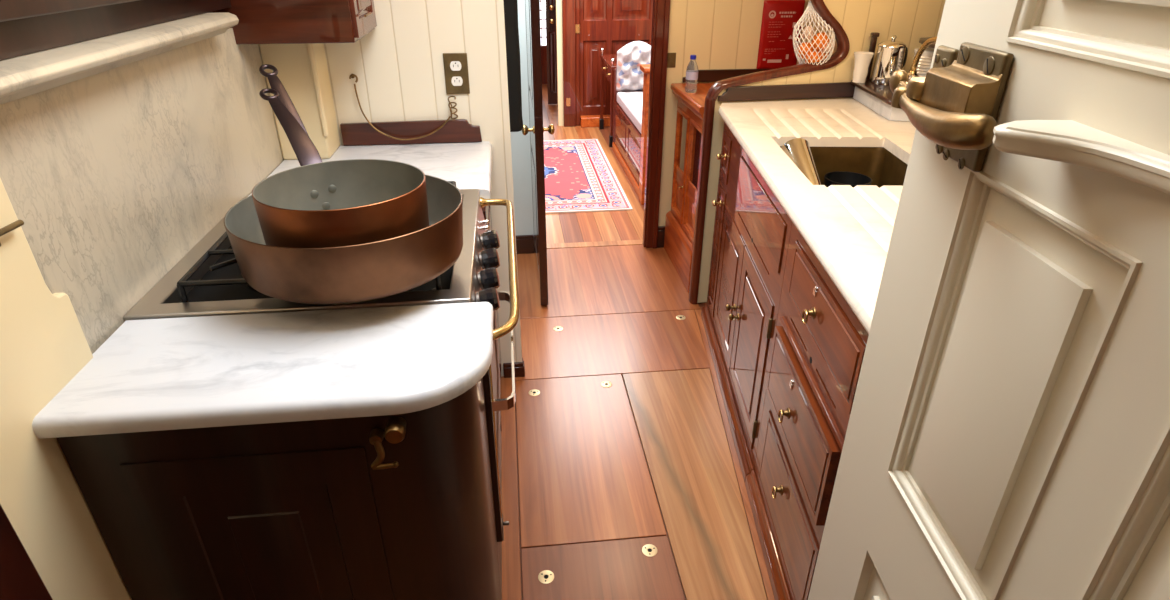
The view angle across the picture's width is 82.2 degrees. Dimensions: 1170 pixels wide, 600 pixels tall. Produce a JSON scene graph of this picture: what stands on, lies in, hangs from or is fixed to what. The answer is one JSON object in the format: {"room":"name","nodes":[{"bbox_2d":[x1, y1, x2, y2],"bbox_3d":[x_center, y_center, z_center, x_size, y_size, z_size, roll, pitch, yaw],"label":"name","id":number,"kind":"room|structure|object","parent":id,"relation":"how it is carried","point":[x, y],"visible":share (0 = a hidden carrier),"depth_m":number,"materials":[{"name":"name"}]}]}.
{"room":"ship interior","nodes":[
{"label":"ship interior","id":0,"kind":"room"},
{"bbox_2d":[0,28,283,353],"bbox_3d":[-0.850,0.061,1.626,0.066,1.272,1.290,-3,28,-6],"label":"backsplash","id":1,"kind":"structure","parent":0,"point":[112,177],"depth_m":1.16,"materials":[{"name":"stone"}]},
{"bbox_2d":[0,12,238,104],"bbox_3d":[-0.758,-0.291,0.882,0.130,0.046,1.390,-3,28,-6],"label":"marble ledge","id":2,"kind":"object","parent":1,"relation":"on","point":[22,76],"visible":0.89,"depth_m":1.00,"materials":[{"name":"white stone"}]},
{"bbox_2d":[208,0,376,43],"bbox_3d":[-0.750,-0.954,1.659,0.371,0.566,0.305,-3,28,-6],"label":"upper cabinet","id":3,"kind":"object","parent":1,"relation":"attached to","point":[260,21],"visible":0.9,"depth_m":1.64,"materials":[{"name":"brown wood"}]},
{"bbox_2d":[323,0,521,375],"bbox_3d":[-0.636,-0.560,2.074,0.802,1.950,0.026,-3,28,-6],"label":"wall","id":4,"kind":"structure","parent":0,"point":[398,66],"depth_m":2.01,"materials":[{"name":"beige wood"}]},
{"bbox_2d":[259,43,340,159],"bbox_3d":[-0.810,-0.904,1.763,0.141,1.050,0.162,-3,28,-6],"label":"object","id":5,"kind":"structure","parent":4,"relation":"attached to","point":[302,69],"depth_m":1.87,"materials":[{"name":"beige paint"}]},
{"bbox_2d":[349,74,457,139],"bbox_3d":[-0.544,-0.584,2.031,0.309,0.195,0.034,-2,28,-4],"label":"cord","id":6,"kind":"object","parent":4,"relation":"hanging from","point":[351,75],"visible":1,"depth_m":2.05,"materials":[{"name":"beige plastic"}]},
{"bbox_2d":[443,53,469,93],"bbox_3d":[-0.387,-0.681,2.021,0.071,0.118,0.008,-3,28,-6],"label":"wall outlet","id":7,"kind":"object","parent":4,"relation":"attached to","point":[455,64],"visible":1,"depth_m":2.02,"materials":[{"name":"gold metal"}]},
{"bbox_2d":[450,61,460,70],"bbox_3d":[-0.387,-0.701,2.008,0.034,0.027,0.003,-3,28,-6],"label":"receptacle","id":8,"kind":"object","parent":7,"relation":"attached to","point":[454,65],"depth_m":2.01,"materials":[{"name":"white plastic"}]},
{"bbox_2d":[451,76,462,85],"bbox_3d":[-0.387,-0.662,2.029,0.034,0.027,0.003,-3,28,-6],"label":"receptacle","id":9,"kind":"object","parent":7,"relation":"attached to","point":[455,80],"depth_m":2.03,"materials":[{"name":"white plastic"}]},
{"bbox_2d":[501,376,521,599],"bbox_3d":[-0.422,0.750,1.697,0.518,0.012,2.778,-3,28,-6],"label":"trim","id":10,"kind":"structure","parent":4,"relation":"attached to","point":[511,571],"depth_m":1.97,"materials":[{"name":"red wood"}]},
{"bbox_2d":[503,358,524,377],"bbox_3d":[-0.270,0.257,2.551,0.080,0.060,0.047,-3,28,-6],"label":"baseboard","id":11,"kind":"structure","parent":4,"relation":"attached to","point":[519,367],"depth_m":2.53,"materials":[{"name":"brown wood"}]},
{"bbox_3d":[-0.338,-1.244,2.009,0.162,0.015,0.439,-3,28,-6],"label":"rod","id":12,"kind":"object","parent":4,"relation":"attached to","visible":0},
{"bbox_2d":[503,0,522,131],"bbox_3d":[-0.286,-0.985,2.355,0.106,0.762,0.123,-3,28,-6],"label":"hanging cloth","id":13,"kind":"object","parent":12,"relation":"hanging from","point":[510,6],"visible":0.48,"depth_m":2.37,"materials":[{"name":"black fabric"}]},
{"bbox_2d":[541,46,546,83],"bbox_3d":[-0.569,-3.421,7.481,3.300,1.950,0.051,-3,28,-6],"label":"wall","id":14,"kind":"structure","parent":0,"point":[543,48],"depth_m":7.82,"materials":[{"name":"red wood"}]},
{"bbox_2d":[540,0,545,45],"bbox_3d":[-0.321,-3.535,7.461,0.600,1.330,0.005,-3,28,-6],"label":"window","id":15,"kind":"structure","parent":14,"relation":"in","point":[543,13],"depth_m":7.64,"materials":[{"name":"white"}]},
{"bbox_2d":[515,84,706,599],"bbox_3d":[-0.297,-0.558,4.221,3.701,0.060,10.400,-3,28,-6],"label":"floor","id":16,"kind":"structure","parent":0,"point":[636,215],"depth_m":4.03,"materials":[{"name":"brown wood"}]},
{"bbox_2d":[0,504,52,599],"bbox_3d":[-0.689,0.668,0.823,0.008,0.950,0.378,-3,28,-6],"label":"trim","id":17,"kind":"structure","parent":16,"relation":"on","point":[20,579],"depth_m":0.83,"materials":[{"name":"brown wood"}]},
{"bbox_2d":[56,377,501,599],"bbox_3d":[-0.455,0.495,1.237,0.567,0.868,0.279,-3,28,-6],"label":"base cabinet","id":18,"kind":"object","parent":16,"relation":"on","point":[399,506],"visible":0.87,"depth_m":1.03,"materials":[{"name":"brown wood"}]},
{"bbox_2d":[32,302,492,438],"bbox_3d":[-0.446,0.095,1.030,0.603,0.032,0.271,-3,28,-6],"label":"countertop","id":19,"kind":"structure","parent":18,"relation":"on","point":[261,368],"depth_m":0.98,"materials":[{"name":"white stone"}]},
{"bbox_2d":[123,181,518,594],"bbox_3d":[-0.471,0.264,1.573,0.656,0.922,0.710,-3,28,-6],"label":"range","id":20,"kind":"object","parent":16,"relation":"on","point":[208,280],"visible":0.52,"depth_m":1.28,"materials":[{"name":"grey metal"}]},
{"bbox_2d":[224,64,462,303],"bbox_3d":[-0.445,-0.249,1.253,0.431,0.280,0.616,-3,28,-6],"label":"copper pan","id":21,"kind":"object","parent":20,"relation":"on","point":[389,267],"visible":0.68,"depth_m":1.06,"materials":[{"name":"metal"}]},
{"bbox_2d":[252,88,428,247],"bbox_3d":[-0.511,-0.205,1.200,0.534,0.244,0.274,19,33,31],"label":"copper pan","id":22,"kind":"object","parent":21,"relation":"in","point":[316,203],"visible":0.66,"depth_m":1.17,"materials":[{"name":"metal"}]},
{"bbox_2d":[482,205,501,460],"bbox_3d":[-0.566,0.034,2.109,0.567,0.868,0.472,-3,28,-6],"label":"base cabinet","id":23,"kind":"object","parent":16,"relation":"on","point":[486,210],"visible":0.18,"depth_m":2.15,"materials":[{"name":"brown wood"}]},
{"bbox_2d":[249,141,491,198],"bbox_3d":[-0.565,-0.364,1.898,0.594,0.032,0.478,-3,28,-6],"label":"countertop","id":24,"kind":"structure","parent":23,"relation":"on","point":[468,164],"depth_m":1.97,"materials":[{"name":"white stone"}]},
{"bbox_2d":[340,119,481,145],"bbox_3d":[-0.536,-0.521,2.081,0.424,0.070,0.016,-3,28,-6],"label":"board","id":25,"kind":"object","parent":24,"relation":"on","point":[454,130],"visible":1,"depth_m":2.07,"materials":[{"name":"brown wood"}]},
{"bbox_2d":[545,0,556,103],"bbox_3d":[-0.320,-2.826,6.422,0.115,1.870,0.090,-3,28,-6],"label":"door","id":26,"kind":"structure","parent":16,"relation":"on","point":[550,5],"depth_m":6.63,"materials":[{"name":"brown wood"}]},
{"bbox_2d":[544,139,632,213],"bbox_3d":[-0.372,-0.926,4.839,1.150,0.010,1.705,-3,28,-6],"label":"rug","id":27,"kind":"object","parent":16,"relation":"on","point":[579,176],"visible":0.41,"depth_m":4.67,"materials":[{"name":"red fabric"}]},
{"bbox_2d":[515,374,666,548],"bbox_3d":[-0.018,0.482,2.200,0.404,0.014,0.796,-3,28,-6],"label":"wooden floorboards","id":28,"kind":"object","parent":16,"relation":"on","point":[584,476],"visible":1,"depth_m":2.11,"materials":[{"name":"red wood"}]},
{"bbox_2d":[521,536,684,599],"bbox_3d":[0.081,0.892,1.426,0.404,0.014,0.958,-3,28,-6],"label":"wooden floorboards","id":29,"kind":"object","parent":16,"relation":"on","point":[637,568],"visible":1,"depth_m":1.76,"materials":[{"name":"brown wood"}]},
{"bbox_2d":[517,245,699,318],"bbox_3d":[-0.148,-0.097,3.297,1.265,0.012,0.751,-3,28,-6],"label":"wooden floorboards","id":30,"kind":"object","parent":16,"relation":"on","point":[582,281],"visible":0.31,"depth_m":3.25,"materials":[{"name":"red wood"}]},
{"bbox_2d":[515,310,708,380],"bbox_3d":[0.114,0.176,2.777,0.813,0.014,0.466,-3,28,-6],"label":"wooden floorboards","id":31,"kind":"object","parent":16,"relation":"on","point":[625,343],"visible":0.99,"depth_m":2.76,"materials":[{"name":"red wood"}]},
{"bbox_2d":[664,83,713,292],"bbox_3d":[0.948,-0.564,3.245,1.018,0.862,0.535,-3,28,-6],"label":"base cabinet","id":32,"kind":"object","parent":16,"relation":"on","point":[680,221],"visible":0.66,"depth_m":3.19,"materials":[{"name":"orange wood"}]},
{"bbox_2d":[685,55,697,92],"bbox_3d":[0.478,-1.009,2.996,0.054,0.160,0.054,0,28,0],"label":"water bottle","id":33,"kind":"object","parent":32,"relation":"on","point":[692,68],"visible":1,"depth_m":2.98,"materials":[{"name":"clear plastic"}]},
{"bbox_2d":[622,368,766,599],"bbox_3d":[0.410,0.687,1.815,0.342,0.012,1.758,-3,28,-6],"label":"wooden floorboards","id":34,"kind":"object","parent":16,"relation":"on","point":[677,415],"visible":1,"depth_m":2.05,"materials":[{"name":"brown wood"}]},
{"bbox_2d":[808,0,1169,599],"bbox_3d":[0.348,0.276,0.548,0.100,1.860,0.752,0,28,0],"label":"panelled door","id":35,"kind":"structure","parent":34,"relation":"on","point":[1007,437],"depth_m":0.54,"materials":[{"name":"beige paint"}]},
{"bbox_2d":[890,42,1013,171],"bbox_3d":[0.335,-0.186,0.635,0.050,0.106,0.202,0,28,0],"label":"door lock","id":36,"kind":"object","parent":35,"relation":"attached to","point":[956,106],"depth_m":0.60,"materials":[{"name":"gold metal"}]},
{"bbox_2d":[993,120,1169,194],"bbox_3d":[0.329,-0.022,0.307,0.062,0.018,0.454,0,28,0],"label":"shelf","id":37,"kind":"object","parent":35,"relation":"attached to","point":[1132,157],"depth_m":0.45,"materials":[{"name":"beige paint"}]},
{"bbox_2d":[701,122,791,482],"bbox_3d":[0.763,-0.068,2.302,0.556,0.868,1.058,1,28,1],"label":"base cabinet","id":38,"kind":"object","parent":16,"relation":"on","point":[752,229],"visible":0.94,"depth_m":2.16,"materials":[{"name":"brown wood"}]},
{"bbox_2d":[718,98,915,333],"bbox_3d":[0.948,-0.339,1.852,0.909,0.032,2.119,1,28,1],"label":"countertop","id":39,"kind":"structure","parent":38,"relation":"on","point":[848,229],"depth_m":1.73,"materials":[{"name":"stone"}]},
{"bbox_2d":[718,82,854,101],"bbox_3d":[0.830,-0.832,2.678,0.618,0.059,0.016,-4,28,-8],"label":"board","id":40,"kind":"object","parent":39,"relation":"on","point":[838,89],"visible":0.79,"depth_m":2.67,"materials":[{"name":"brown wood"}]},
{"bbox_2d":[780,146,907,187],"bbox_3d":[0.782,-0.302,2.014,0.408,0.185,0.537,1,28,1],"label":"sink","id":41,"kind":"object","parent":39,"relation":"in","point":[883,167],"visible":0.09,"depth_m":2.20,"materials":[{"name":"brown metal"}]},
{"bbox_2d":[781,138,821,184],"bbox_3d":[0.668,-0.363,2.039,0.103,0.197,0.321,1,28,1],"label":"beaker","id":42,"kind":"object","parent":41,"relation":"in","point":[798,150],"visible":0.28,"depth_m":2.06,"materials":[{"name":"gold metal"}]},
{"bbox_2d":[824,171,871,187],"bbox_3d":[0.840,-0.343,2.165,0.144,0.105,0.144,1,28,1],"label":"bowl","id":43,"kind":"object","parent":41,"relation":"in","point":[853,179],"visible":0.24,"depth_m":2.19,"materials":[{"name":"black ceramic"}]},
{"bbox_2d":[853,86,909,120],"bbox_3d":[1.252,-0.750,2.531,0.344,0.057,0.519,1,28,1],"label":"marble step","id":44,"kind":"structure","parent":39,"relation":"on","point":[887,111],"depth_m":2.46,"materials":[{"name":"white stone"}]},
{"bbox_2d":[851,79,892,104],"bbox_3d":[1.241,-0.778,2.505,0.366,0.017,0.538,1,28,1],"label":"corner shelf","id":45,"kind":"object","parent":44,"relation":"on","point":[883,93],"visible":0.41,"depth_m":2.50,"materials":[{"name":"brown wood"}]},
{"bbox_2d":[852,51,873,82],"bbox_3d":[1.075,-0.904,2.610,0.075,0.108,0.075,0,28,0],"label":"porcelain cup","id":46,"kind":"object","parent":45,"relation":"on","point":[862,59],"visible":1,"depth_m":2.59,"materials":[{"name":"beige ceramic"}]},
{"bbox_2d":[866,32,879,79],"bbox_3d":[1.125,-0.959,2.641,0.028,0.175,0.023,0,28,0],"label":"pepper mill","id":47,"kind":"object","parent":45,"relation":"on","point":[874,35],"visible":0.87,"depth_m":2.62,"materials":[{"name":"brown wood"}]},
{"bbox_2d":[870,35,907,85],"bbox_3d":[1.174,-0.928,2.582,0.106,0.176,0.165,14,31,25],"label":"coffee pot","id":48,"kind":"object","parent":45,"relation":"on","point":[890,57],"visible":0.96,"depth_m":2.54,"materials":[{"name":"silver metal"}]},
{"bbox_2d":[889,36,936,82],"bbox_3d":[1.159,-0.808,2.328,0.142,0.201,0.309,0,28,0],"label":"faucet","id":49,"kind":"object","parent":45,"relation":"on","point":[912,73],"visible":0.48,"depth_m":2.41,"materials":[{"name":"gold metal"}]},
{"bbox_2d":[912,48,933,76],"bbox_3d":[1.290,-0.873,2.525,0.120,0.132,0.120,0,28,0],"label":"jar","id":50,"kind":"object","parent":45,"relation":"on","point":[924,64],"visible":0.23,"depth_m":2.48,"materials":[{"name":"clear glass"}]},
{"bbox_2d":[745,222,868,599],"bbox_3d":[0.737,0.366,1.482,0.560,0.868,0.795,1,28,1],"label":"base cabinet","id":51,"kind":"object","parent":16,"relation":"on","point":[819,343],"visible":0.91,"depth_m":1.51,"materials":[{"name":"brown wood"}]},
{"bbox_2d":[580,0,652,115],"bbox_3d":[0.557,-2.501,5.743,1.500,1.950,0.050,-3,28,-6],"label":"wall","id":52,"kind":"structure","parent":0,"point":[610,25],"depth_m":5.79,"materials":[{"name":"red wood"}]},
{"bbox_2d":[556,0,563,125],"bbox_3d":[-0.221,-2.458,5.662,0.046,1.950,0.080,-3,28,-6],"label":"trim","id":53,"kind":"structure","parent":52,"relation":"attached to","point":[558,2],"depth_m":5.83,"materials":[{"name":"beige paint"}]},
{"bbox_2d":[562,0,579,126],"bbox_3d":[-0.117,-2.439,5.625,0.150,1.950,0.076,-3,28,-6],"label":"door","id":54,"kind":"structure","parent":52,"relation":"in","point":[570,9],"depth_m":5.80,"materials":[{"name":"red wood"}]},
{"bbox_2d":[580,115,609,126],"bbox_3d":[0.635,-1.646,6.120,1.360,0.085,0.100,-3,28,-6],"label":"baseboard","id":55,"kind":"structure","parent":52,"relation":"attached to","point":[588,120],"depth_m":6.02,"materials":[{"name":"orange wood"}]},
{"bbox_2d":[510,0,836,234],"bbox_3d":[0.176,-1.152,3.192,2.900,1.950,0.042,-3,28,-6],"label":"wall","id":56,"kind":"structure","parent":0,"point":[721,34],"depth_m":3.21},
{"bbox_2d":[516,235,533,253],"bbox_3d":[-0.766,-0.271,3.505,0.997,0.100,0.021,-3,28,-6],"label":"baseboard","id":57,"kind":"structure","parent":56,"relation":"attached to","point":[524,243],"depth_m":3.54,"materials":[{"name":"brown wood"}]},
{"bbox_2d":[525,9,534,251],"bbox_3d":[-0.244,-1.130,3.152,0.057,1.950,0.078,-3,28,-6],"label":"door","id":58,"kind":"structure","parent":56,"relation":"in","point":[525,9],"depth_m":3.25,"materials":[{"name":"brown wood"}]},
{"bbox_2d":[522,0,554,304],"bbox_3d":[-0.216,-0.941,2.856,0.134,1.868,0.596,-3,28,-6],"label":"door","id":59,"kind":"structure","parent":58,"relation":"attached to","point":[532,7],"depth_m":2.75,"materials":[{"name":"brown wood"}]},
{"bbox_2d":[547,240,642,248],"bbox_3d":[-0.152,-0.291,3.661,1.350,0.014,0.064,-3,28,-6],"label":"trim","id":60,"kind":"structure","parent":56,"relation":"attached to","point":[623,242],"depth_m":3.67,"materials":[{"name":"brown wood"}]},
{"bbox_2d":[643,0,670,247],"bbox_3d":[0.351,-1.159,3.206,0.070,1.950,0.088,-3,28,-6],"label":"door frame","id":61,"kind":"structure","parent":56,"relation":"in","point":[661,8],"depth_m":3.31,"materials":[{"name":"red wood"}]},
{"bbox_2d":[657,226,664,247],"bbox_3d":[0.426,-0.341,3.618,0.105,0.118,0.022,-3,28,-6],"label":"baseboard","id":62,"kind":"structure","parent":56,"relation":"attached to","point":[661,229],"depth_m":3.60,"materials":[{"name":"brown wood"}]},
{"bbox_2d":[667,53,675,67],"bbox_3d":[0.413,-1.143,3.199,0.041,0.068,0.010,-3,28,-6],"label":"switch plate","id":63,"kind":"object","parent":56,"relation":"attached to","point":[671,60],"visible":1,"depth_m":3.20,"materials":[{"name":"gold metal"}]},
{"bbox_2d":[682,69,768,81],"bbox_3d":[0.997,-1.107,3.289,1.055,0.055,0.016,-3,28,-6],"label":"board","id":64,"kind":"object","parent":56,"relation":"attached to","point":[714,75],"visible":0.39,"depth_m":3.25,"materials":[{"name":"brown wood"}]},
{"bbox_2d":[756,0,804,68],"bbox_3d":[0.931,-1.261,3.194,0.198,0.306,0.021,-3,28,-6],"label":"blanket","id":65,"kind":"object","parent":56,"relation":"attached to","point":[779,17],"visible":0.98,"depth_m":3.18,"materials":[{"name":"red fabric"}]},
{"bbox_2d":[764,22,784,53],"bbox_3d":[0.909,-1.245,3.188,0.100,0.143,0.001,-3,28,-6],"label":"print","id":66,"kind":"object","parent":65,"relation":"on","point":[769,22],"depth_m":3.18},
{"bbox_2d":[779,12,795,16],"bbox_3d":[0.948,-1.337,3.144,0.080,0.024,0.001,-3,28,-6],"label":"print","id":67,"kind":"object","parent":65,"relation":"attached to","point":[779,12],"depth_m":3.14},
{"bbox_2d":[697,0,945,302],"bbox_3d":[1.008,-0.893,2.704,1.029,1.950,0.032,-4,28,-8],"label":"wall","id":68,"kind":"structure","parent":0,"point":[910,21],"depth_m":2.65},
{"bbox_2d":[695,309,774,599],"bbox_3d":[0.549,0.569,2.038,0.417,0.012,2.238,-2,28,-5],"label":"trim","id":69,"kind":"structure","parent":68,"relation":"attached to","point":[756,542],"depth_m":2.10,"materials":[{"name":"red wood"}]},
{"bbox_2d":[688,0,849,303],"bbox_3d":[0.756,-0.875,2.669,0.560,1.950,0.060,-4,28,-8],"label":"trim","id":70,"kind":"structure","parent":68,"relation":"attached to","point":[843,46],"depth_m":2.65,"materials":[{"name":"brown wood"}]},
{"bbox_2d":[793,1,834,64],"bbox_3d":[0.905,-1.086,2.627,0.161,0.392,0.192,0,28,0],"label":"bag","id":71,"kind":"object","parent":68,"relation":"hanging from","point":[810,10],"visible":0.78,"depth_m":2.61,"materials":[{"name":"white fabric"}]},
{"bbox_2d":[798,42,813,58],"bbox_3d":[0.887,-1.001,2.695,0.066,0.063,0.066,0,28,0],"label":"orange","id":72,"kind":"object","parent":71,"relation":"in","point":[803,44],"visible":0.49,"depth_m":2.67,"materials":[{"name":"orange food"}]},
{"bbox_2d":[803,26,813,39],"bbox_3d":[0.875,-1.046,2.626,0.044,0.049,0.044,0,28,0],"label":"garlic bulb","id":73,"kind":"object","parent":71,"relation":"in","point":[806,32],"visible":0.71,"depth_m":2.61,"materials":[{"name":"beige food"}]},
{"bbox_2d":[805,51,822,62],"bbox_3d":[0.915,-0.960,2.680,0.066,0.063,0.066,0,28,0],"label":"orange","id":74,"kind":"object","parent":71,"relation":"in","point":[814,52],"visible":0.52,"depth_m":2.65,"materials":[{"name":"orange food"}]},
{"bbox_2d":[812,32,828,49],"bbox_3d":[0.927,-1.018,2.640,0.068,0.065,0.068,0,28,0],"label":"orange","id":75,"kind":"object","parent":71,"relation":"in","point":[822,33],"visible":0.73,"depth_m":2.62,"materials":[{"name":"orange food"}]},
{"bbox_2d":[816,50,828,58],"bbox_3d":[0.945,-0.989,2.688,0.062,0.059,0.062,0,28,0],"label":"orange","id":76,"kind":"object","parent":71,"relation":"in","point":[824,54],"visible":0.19,"depth_m":2.66,"materials":[{"name":"orange food"}]},
{"bbox_2d":[822,40,831,52],"bbox_3d":[0.953,-0.998,2.642,0.044,0.049,0.044,0,28,0],"label":"garlic bulb","id":77,"kind":"object","parent":71,"relation":"in","point":[827,49],"visible":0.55,"depth_m":2.63,"materials":[{"name":"beige food"}]},
{"bbox_3d":[1.433,-0.334,1.648,0.060,1.950,2.200,1,28,1],"label":"wall","id":78,"kind":"structure","parent":0,"visible":0},
{"bbox_2d":[919,37,935,48],"bbox_3d":[1.325,-0.884,2.208,0.185,0.153,0.798,1,28,1],"label":"plate rack","id":79,"kind":"object","parent":78,"relation":"attached to","point":[922,40],"visible":0.02,"depth_m":2.48,"materials":[{"name":"brown wood"}]},
{"bbox_3d":[-0.883,-0.075,1.157,0.080,1.950,4.500,-3,28,-6],"label":"wall","id":80,"kind":"structure","parent":0,"visible":0},
{"bbox_2d":[0,220,23,246],"bbox_3d":[-0.723,-0.105,0.800,0.016,0.102,0.104,-3,28,-6],"label":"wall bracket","id":81,"kind":"object","parent":80,"relation":"attached to","point":[18,223],"visible":1,"depth_m":0.84,"materials":[{"name":"gold metal"}]},
{"bbox_2d":[0,178,131,599],"bbox_3d":[-0.740,0.192,0.653,0.078,1.950,0.735,-3,28,-6],"label":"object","id":82,"kind":"structure","parent":80,"relation":"attached to","point":[44,345],"depth_m":0.89,"materials":[{"name":"beige paint"}]},
{"bbox_2d":[0,0,230,59],"bbox_3d":[-0.772,-0.469,0.865,0.116,0.281,1.528,-3,28,-6],"label":"wall shelf","id":83,"kind":"object","parent":80,"relation":"attached to","point":[26,26],"visible":1,"depth_m":1.01,"materials":[{"name":"brown wood"}]},
{"bbox_3d":[0.777,-1.672,6.273,0.103,0.012,5.598,-3,28,-6],"label":"floor","id":84,"kind":"structure","parent":0,"visible":0},
{"bbox_2d":[612,64,649,204],"bbox_3d":[0.631,-1.289,4.649,0.740,0.830,1.374,-3,28,-6],"label":"settee","id":85,"kind":"object","parent":84,"relation":"on","point":[630,108],"visible":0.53,"depth_m":4.61,"materials":[{"name":"red wood"}]},
{"bbox_2d":[617,91,642,132],"bbox_3d":[0.615,-1.306,4.687,0.618,0.085,1.190,-3,28,-6],"label":"seat cushion","id":86,"kind":"object","parent":85,"relation":"on","point":[629,103],"depth_m":4.77,"materials":[{"name":"grey fabric"}]},
{"bbox_2d":[616,41,650,90],"bbox_3d":[0.474,-1.760,5.065,0.460,0.360,0.088,-3,28,-6],"label":"cushion","id":87,"kind":"object","parent":85,"relation":"on","point":[630,77],"visible":0.45,"depth_m":5.04,"materials":[{"name":"fabric"}]},
{"bbox_3d":[0.568,-1.661,6.253,0.103,0.012,5.598,-3,28,-6],"label":"floor","id":88,"kind":"structure","parent":0,"visible":0},
{"bbox_2d":[599,48,616,146],"bbox_3d":[0.431,-1.707,5.596,0.563,0.683,0.658,-3,28,-6],"label":"side table","id":89,"kind":"object","parent":88,"relation":"on","point":[608,61],"visible":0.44,"depth_m":5.47,"materials":[{"name":"red wood"}]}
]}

